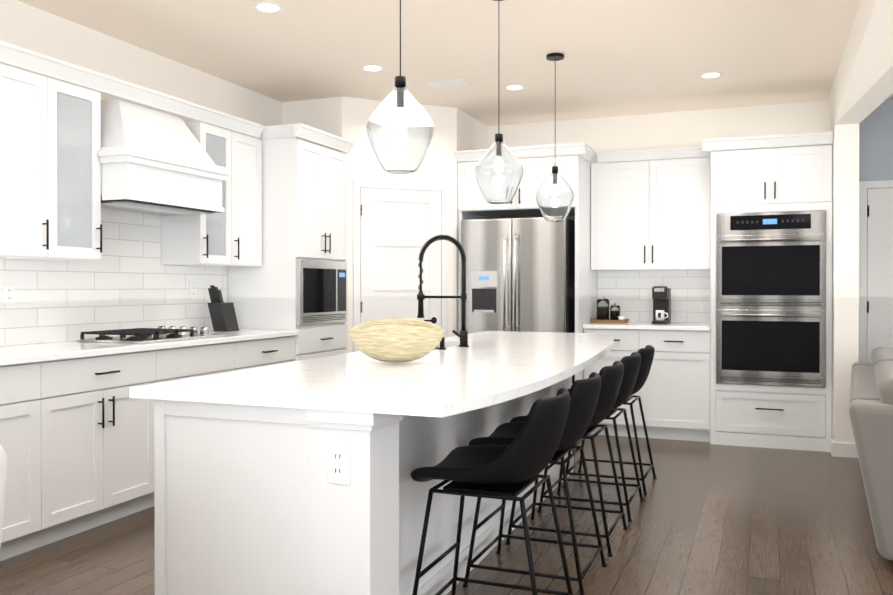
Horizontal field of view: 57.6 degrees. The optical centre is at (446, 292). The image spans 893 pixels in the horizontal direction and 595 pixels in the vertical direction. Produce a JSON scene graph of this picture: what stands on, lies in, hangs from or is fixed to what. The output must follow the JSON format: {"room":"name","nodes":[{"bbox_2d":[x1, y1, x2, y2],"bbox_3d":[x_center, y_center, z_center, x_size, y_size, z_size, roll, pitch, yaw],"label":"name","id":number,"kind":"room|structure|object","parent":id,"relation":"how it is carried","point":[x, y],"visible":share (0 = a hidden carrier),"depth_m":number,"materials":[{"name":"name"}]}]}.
{"room":"kitchen","nodes":[
{"label":"kitchen","id":0,"kind":"room"},
{"bbox_2d":[0,0,282,345],"bbox_3d":[-2.636,-0.167,3.515,0.100,2.745,10.120,0,0,21],"label":"wall","id":1,"kind":"structure","parent":0,"point":[27,26],"depth_m":5.03,"materials":[{"name":"white paint"}]},
{"bbox_2d":[0,57,63,260],"bbox_3d":[-2.223,-0.630,3.990,0.318,0.915,0.467,0,0,21],"label":"upper cabinet","id":2,"kind":"object","parent":1,"relation":"attached to","point":[50,171],"depth_m":4.01,"materials":[{"name":"white paint"}]},
{"bbox_2d":[0,209,226,345],"bbox_3d":[-2.288,-0.109,4.253,0.008,0.779,3.687,0,0,21],"label":"backsplash","id":3,"kind":"structure","parent":1,"relation":"attached to","point":[127,280],"depth_m":4.91,"materials":[{"name":"tile"}]},
{"bbox_2d":[2,283,14,304],"bbox_3d":[-2.285,0.011,4.238,0.008,0.116,0.072,0,0,21],"label":"outlet","id":4,"kind":"object","parent":3,"relation":"attached to","point":[8,293],"visible":1,"depth_m":4.23,"materials":[{"name":"white plastic"}]},
{"bbox_2d":[189,283,196,299],"bbox_3d":[-1.750,-0.007,5.607,0.008,0.116,0.072,0,0,21],"label":"outlet","id":5,"kind":"object","parent":3,"relation":"attached to","point":[192,290],"visible":1,"depth_m":5.60,"materials":[{"name":"white plastic"}]},
{"bbox_2d":[98,99,229,215],"bbox_3d":[-1.780,-0.791,4.831,0.529,0.602,0.892,0,0,21],"label":"range hood","id":6,"kind":"object","parent":1,"relation":"attached to","point":[154,162],"visible":0.83,"depth_m":4.64,"materials":[{"name":"white paint"}]},
{"bbox_2d":[184,125,261,266],"bbox_3d":[-1.552,-0.641,5.705,0.318,0.915,0.415,0,0,21],"label":"upper cabinet","id":7,"kind":"object","parent":1,"relation":"attached to","point":[232,237],"depth_m":5.53,"materials":[{"name":"white paint"}]},
{"bbox_2d":[283,97,341,151],"bbox_3d":[-1.071,-0.186,6.624,0.550,2.745,0.100,0,0,21],"label":"wall","id":8,"kind":"structure","parent":0,"point":[324,114],"depth_m":6.55,"materials":[{"name":"white paint"}]},
{"bbox_2d":[342,97,456,352],"bbox_3d":[-0.394,-0.186,6.724,1.004,2.745,0.100,0,0,-24],"label":"wall","id":9,"kind":"structure","parent":0,"point":[438,165],"depth_m":6.72,"materials":[{"name":"white paint"}]},
{"bbox_2d":[353,179,447,351],"bbox_3d":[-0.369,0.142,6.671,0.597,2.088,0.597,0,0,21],"label":"pantry door","id":10,"kind":"structure","parent":9,"relation":"in","point":[395,229],"depth_m":6.66,"materials":[{"name":"white"}]},
{"bbox_2d":[0,434,892,594],"bbox_3d":[1.066,1.264,2.173,7.980,0.100,10.300,0,0,21],"label":"floor","id":11,"kind":"structure","parent":0,"point":[707,518],"depth_m":3.93,"materials":[{"name":"brown wood"}]},
{"bbox_2d":[0,444,6,548],"bbox_3d":[-1.057,0.717,1.187,0.480,0.945,0.603,0,0,21],"label":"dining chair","id":12,"kind":"object","parent":11,"relation":"on","point":[3,464],"visible":1,"depth_m":1.35,"materials":[{"name":"white fabric"}]},
{"bbox_2d":[0,361,55,560],"bbox_3d":[-2.274,0.763,3.498,0.588,0.885,0.856,0,0,21],"label":"base cabinet","id":13,"kind":"object","parent":11,"relation":"on","point":[27,392],"depth_m":3.68,"materials":[{"name":"white paint"}]},
{"bbox_2d":[56,349,167,540],"bbox_3d":[-2.001,0.759,4.196,0.588,0.885,0.878,0,0,21],"label":"base cabinet","id":14,"kind":"object","parent":11,"relation":"on","point":[76,432],"depth_m":4.10,"materials":[{"name":"white paint"}]},
{"bbox_2d":[0,329,297,364],"bbox_3d":[-2.006,0.299,4.145,0.613,0.034,3.687,0,0,21],"label":"countertop","id":15,"kind":"structure","parent":14,"relation":"on","point":[66,350],"depth_m":4.27,"materials":[{"name":"white stone"}]},
{"bbox_2d":[75,326,224,343],"bbox_3d":[-1.738,0.246,4.820,0.465,0.061,0.740,0,0,21],"label":"cooktop","id":16,"kind":"object","parent":15,"relation":"in","point":[150,335],"visible":1,"depth_m":4.65,"materials":[{"name":"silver metal"}]},
{"bbox_2d":[208,285,238,330],"bbox_3d":[-1.556,0.112,5.647,0.110,0.319,0.227,0,0,21],"label":"knife block","id":17,"kind":"object","parent":15,"relation":"on","point":[223,316],"visible":1,"depth_m":5.59,"materials":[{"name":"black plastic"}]},
{"bbox_2d":[168,341,239,380],"bbox_3d":[-1.744,0.755,4.854,0.588,0.885,0.768,0,0,21],"label":"base cabinet","id":18,"kind":"object","parent":11,"relation":"on","point":[201,360],"depth_m":4.82,"materials":[{"name":"white paint"}]},
{"bbox_2d":[240,337,294,369],"bbox_3d":[-1.486,0.751,5.513,0.588,0.885,0.767,0,0,21],"label":"base cabinet","id":19,"kind":"object","parent":11,"relation":"on","point":[277,350],"depth_m":5.43,"materials":[{"name":"white paint"}]},
{"bbox_2d":[227,123,353,360],"bbox_3d":[-1.185,0.003,6.166,0.670,2.372,0.792,0,0,21],"label":"tall cabinet","id":20,"kind":"object","parent":11,"relation":"on","point":[297,280],"visible":0.67,"depth_m":5.88,"materials":[{"name":"white paint"}]},
{"bbox_2d":[137,379,573,594],"bbox_3d":[0.059,0.759,3.912,0.775,0.888,3.390,0,0,21],"label":"kitchen island","id":21,"kind":"object","parent":11,"relation":"on","point":[249,500],"depth_m":2.38,"materials":[{"name":"white paint"}]},
{"bbox_2d":[327,441,349,484],"bbox_3d":[-0.299,0.473,2.246,0.072,0.116,0.008,0,0,21],"label":"outlet","id":22,"kind":"object","parent":21,"relation":"attached to","point":[338,462],"visible":1,"depth_m":2.24,"materials":[{"name":"white plastic"}]},
{"bbox_2d":[129,331,613,418],"bbox_3d":[0.183,0.299,3.882,1.126,0.031,3.450,0,0,21],"label":"island countertop","id":23,"kind":"structure","parent":21,"relation":"on","point":[497,370],"depth_m":2.79,"materials":[{"name":"white stone"}]},
{"bbox_2d":[348,317,443,361],"bbox_3d":[-0.203,0.196,3.286,0.370,0.178,0.241,0,0,21],"label":"bowl","id":24,"kind":"object","parent":23,"relation":"on","point":[398,339],"visible":1,"depth_m":3.22,"materials":[{"name":"beige wood"}]},
{"bbox_2d":[438,337,445,349],"bbox_3d":[-0.038,0.240,4.005,0.075,0.084,0.039,0,0,21],"label":"soap dispenser","id":25,"kind":"object","parent":23,"relation":"on","point":[442,345],"visible":0.65,"depth_m":3.99,"materials":[{"name":"black metal"}]},
{"bbox_2d":[417,235,468,346],"bbox_3d":[-0.035,-0.009,4.175,0.287,0.579,0.129,0,0,21],"label":"faucet","id":26,"kind":"object","parent":23,"relation":"on","point":[462,335],"visible":1,"depth_m":4.18,"materials":[{"name":"black metal"}]},
{"bbox_2d":[411,388,572,594],"bbox_3d":[0.176,0.779,2.894,0.520,0.859,0.466,0,0,21],"label":"stool","id":27,"kind":"object","parent":11,"relation":"on","point":[517,466],"visible":1,"depth_m":2.75,"materials":[{"name":"black leather"}]},
{"bbox_2d":[461,217,574,383],"bbox_3d":[0.678,0.289,6.997,0.890,1.790,0.946,0,0,21],"label":"refrigerator","id":28,"kind":"object","parent":11,"relation":"on","point":[520,274],"visible":0.42,"depth_m":6.60,"materials":[{"name":"grey metal"}]},
{"bbox_2d":[455,143,596,380],"bbox_3d":[0.742,-0.002,7.047,1.094,2.372,0.880,0,0,21],"label":"tall cabinet","id":29,"kind":"object","parent":11,"relation":"on","point":[574,169],"visible":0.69,"depth_m":6.71,"materials":[{"name":"white paint"}]},
{"bbox_2d":[463,372,606,594],"bbox_3d":[0.391,0.776,3.444,0.520,0.859,0.466,0,0,21],"label":"stool","id":30,"kind":"object","parent":11,"relation":"on","point":[584,394],"visible":0.71,"depth_m":3.30,"materials":[{"name":"black leather"}]},
{"bbox_2d":[506,361,627,556],"bbox_3d":[0.606,0.773,3.993,0.520,0.859,0.466,0,0,21],"label":"stool","id":31,"kind":"object","parent":11,"relation":"on","point":[611,377],"visible":0.46,"depth_m":3.84,"materials":[{"name":"black leather"}]},
{"bbox_2d":[538,352,643,521],"bbox_3d":[0.821,0.769,4.543,0.520,0.859,0.466,0,0,21],"label":"stool","id":32,"kind":"object","parent":11,"relation":"on","point":[631,362],"visible":0.46,"depth_m":4.38,"materials":[{"name":"black leather"}]},
{"bbox_2d":[563,345,656,494],"bbox_3d":[1.036,0.766,5.092,0.520,0.859,0.466,0,0,21],"label":"stool","id":33,"kind":"object","parent":11,"relation":"on","point":[646,353],"visible":0.35,"depth_m":4.94,"materials":[{"name":"black leather"}]},
{"bbox_2d":[583,322,709,441],"bbox_3d":[1.701,0.726,6.797,0.998,0.920,0.656,0,0,21],"label":"base cabinet","id":34,"kind":"object","parent":11,"relation":"on","point":[673,392],"visible":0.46,"depth_m":6.48,"materials":[{"name":"white paint"}]},
{"bbox_2d":[591,318,628,322],"bbox_3d":[1.410,0.247,6.993,0.297,0.033,0.170,0,0,21],"label":"tray","id":35,"kind":"object","parent":34,"relation":"on","point":[593,320],"visible":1,"depth_m":6.92,"materials":[{"name":"brown wood"}]},
{"bbox_2d":[596,296,624,319],"bbox_3d":[1.415,0.139,6.981,0.255,0.212,0.111,0,0,29],"label":"jars","id":36,"kind":"object","parent":35,"relation":"on","point":[602,308],"visible":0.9,"depth_m":6.96,"materials":[{"name":"clear glass"}]},
{"bbox_2d":[652,286,670,323],"bbox_3d":[1.810,0.107,6.841,0.130,0.314,0.290,0,0,21],"label":"coffee maker","id":37,"kind":"object","parent":34,"relation":"on","point":[661,296],"visible":1,"depth_m":6.79,"materials":[{"name":"black plastic"}]},
{"bbox_2d":[656,310,667,319],"bbox_3d":[1.791,0.192,6.752,0.102,0.086,0.073,0,0,21],"label":"coffee mug","id":38,"kind":"object","parent":37,"relation":"on","point":[659,314],"visible":0.92,"depth_m":6.73,"materials":[{"name":"white ceramic"}]},
{"bbox_2d":[702,131,832,451],"bbox_3d":[2.527,0.002,6.435,0.921,2.372,0.720,0,0,21],"label":"tall cabinet","id":39,"kind":"object","parent":11,"relation":"on","point":[771,312],"visible":1,"depth_m":6.16,"materials":[{"name":"white paint"}]},
{"bbox_2d":[849,347,892,559],"bbox_3d":[2.757,0.786,4.282,1.120,0.830,2.240,0,0,27],"label":"sofa","id":40,"kind":"object","parent":11,"relation":"on","point":[871,404],"visible":1,"depth_m":3.50,"materials":[{"name":"grey fabric"}]},
{"bbox_2d":[17,0,892,125],"bbox_3d":[1.066,-1.581,2.156,7.980,0.100,10.300,0,0,21],"label":"ceiling","id":41,"kind":"structure","parent":0,"point":[629,57],"depth_m":5.14,"materials":[{"name":"beige paint"}]},
{"bbox_2d":[252,2,283,12],"bbox_3d":[-0.966,-1.542,4.400,0.170,0.005,0.170,0,0,21],"label":"recessed light","id":42,"kind":"object","parent":41,"relation":"in","point":[268,7],"visible":1,"depth_m":4.39,"materials":[{"name":"white plastic"}]},
{"bbox_2d":[360,64,384,71],"bbox_3d":[-0.511,-1.549,5.618,0.170,0.005,0.170,0,0,21],"label":"recessed light","id":43,"kind":"object","parent":41,"relation":"in","point":[373,68],"visible":1,"depth_m":5.62,"materials":[{"name":"white plastic"}]},
{"bbox_2d":[366,0,433,173],"bbox_3d":[-0.174,-0.994,3.052,0.256,1.085,0.256,0,0,21],"label":"pendant light","id":44,"kind":"object","parent":41,"relation":"hanging from","point":[400,128],"visible":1,"depth_m":2.97,"materials":[{"name":"clear glass"}]},
{"bbox_2d":[426,79,471,87],"bbox_3d":[0.020,-1.550,6.044,0.300,0.009,0.160,0,0,21],"label":"ceiling vent","id":45,"kind":"object","parent":41,"relation":"in","point":[451,83],"visible":0.98,"depth_m":6.02,"materials":[{"name":"white metal"}]},
{"bbox_2d":[474,0,523,203],"bbox_3d":[0.271,-1.001,4.188,0.256,1.085,0.256,0,0,21],"label":"pendant light","id":46,"kind":"object","parent":41,"relation":"hanging from","point":[498,170],"visible":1,"depth_m":4.11,"materials":[{"name":"clear glass"}]},
{"bbox_2d":[503,84,525,89],"bbox_3d":[0.517,-1.553,6.161,0.170,0.005,0.170,0,0,21],"label":"recessed light","id":47,"kind":"object","parent":41,"relation":"in","point":[514,87],"visible":1,"depth_m":6.15,"materials":[{"name":"white plastic"}]},
{"bbox_2d":[535,53,574,221],"bbox_3d":[0.711,-1.008,5.315,0.256,1.085,0.256,0,0,21],"label":"pendant light","id":48,"kind":"object","parent":41,"relation":"hanging from","point":[555,195],"visible":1,"depth_m":5.24,"materials":[{"name":"clear glass"}]},
{"bbox_2d":[699,72,723,77],"bbox_3d":[1.892,-1.550,5.806,0.170,0.005,0.170,0,0,21],"label":"recessed light","id":49,"kind":"object","parent":41,"relation":"in","point":[711,74],"visible":1,"depth_m":5.80,"materials":[{"name":"white"}]},
{"bbox_2d":[457,108,487,332],"bbox_3d":[0.192,-0.190,7.287,0.100,2.745,0.835,0,0,21],"label":"wall","id":50,"kind":"structure","parent":0,"point":[472,133],"depth_m":7.12,"materials":[{"name":"white paint"}]},
{"bbox_2d":[488,100,826,322],"bbox_3d":[1.247,-0.191,7.377,4.320,2.745,0.100,0,0,21],"label":"wall","id":51,"kind":"structure","parent":0,"point":[656,130],"depth_m":7.05,"materials":[{"name":"white paint"}]},
{"bbox_2d":[591,146,710,270],"bbox_3d":[1.750,-0.689,6.912,0.993,0.997,0.390,0,0,21],"label":"upper cabinet","id":52,"kind":"object","parent":51,"relation":"attached to","point":[652,212],"visible":0.96,"depth_m":6.78,"materials":[{"name":"white paint"}]},
{"bbox_2d":[598,270,710,322],"bbox_3d":[1.818,0.036,7.096,0.996,0.453,0.008,0,0,21],"label":"backsplash","id":53,"kind":"structure","parent":51,"relation":"attached to","point":[629,292],"depth_m":7.09,"materials":[{"name":"tile"}]},
{"bbox_2d":[827,78,858,443],"bbox_3d":[3.026,-0.183,6.214,0.160,2.745,0.770,0,0,21],"label":"wall","id":54,"kind":"structure","parent":0,"point":[845,251],"depth_m":5.86,"materials":[{"name":"white paint"}]},
{"bbox_2d":[848,443,857,457],"bbox_3d":[3.129,1.139,6.250,0.012,0.100,0.922,0,0,21],"label":"baseboard","id":55,"kind":"structure","parent":54,"relation":"attached to","point":[853,446],"depth_m":5.83,"materials":[{"name":"white wood"}]},
{"bbox_2d":[835,0,892,124],"bbox_3d":[1.453,-1.354,1.442,0.700,0.345,9.250,0,0,21],"label":"header beam","id":56,"kind":"structure","parent":0,"point":[864,82],"depth_m":4.60,"materials":[{"name":"white paint"}]},
{"bbox_2d":[859,99,892,188],"bbox_3d":[4.960,-0.182,6.054,3.560,2.745,0.140,0,0,21],"label":"wall","id":57,"kind":"structure","parent":0,"point":[876,144],"depth_m":6.59,"materials":[{"name":"grey paint"}]},
{"bbox_2d":[859,180,892,362],"bbox_3d":[3.785,0.144,6.443,0.916,2.088,0.070,0,0,21],"label":"hall door","id":58,"kind":"structure","parent":57,"relation":"in","point":[876,268],"depth_m":6.58,"materials":[{"name":"white"}]}
]}

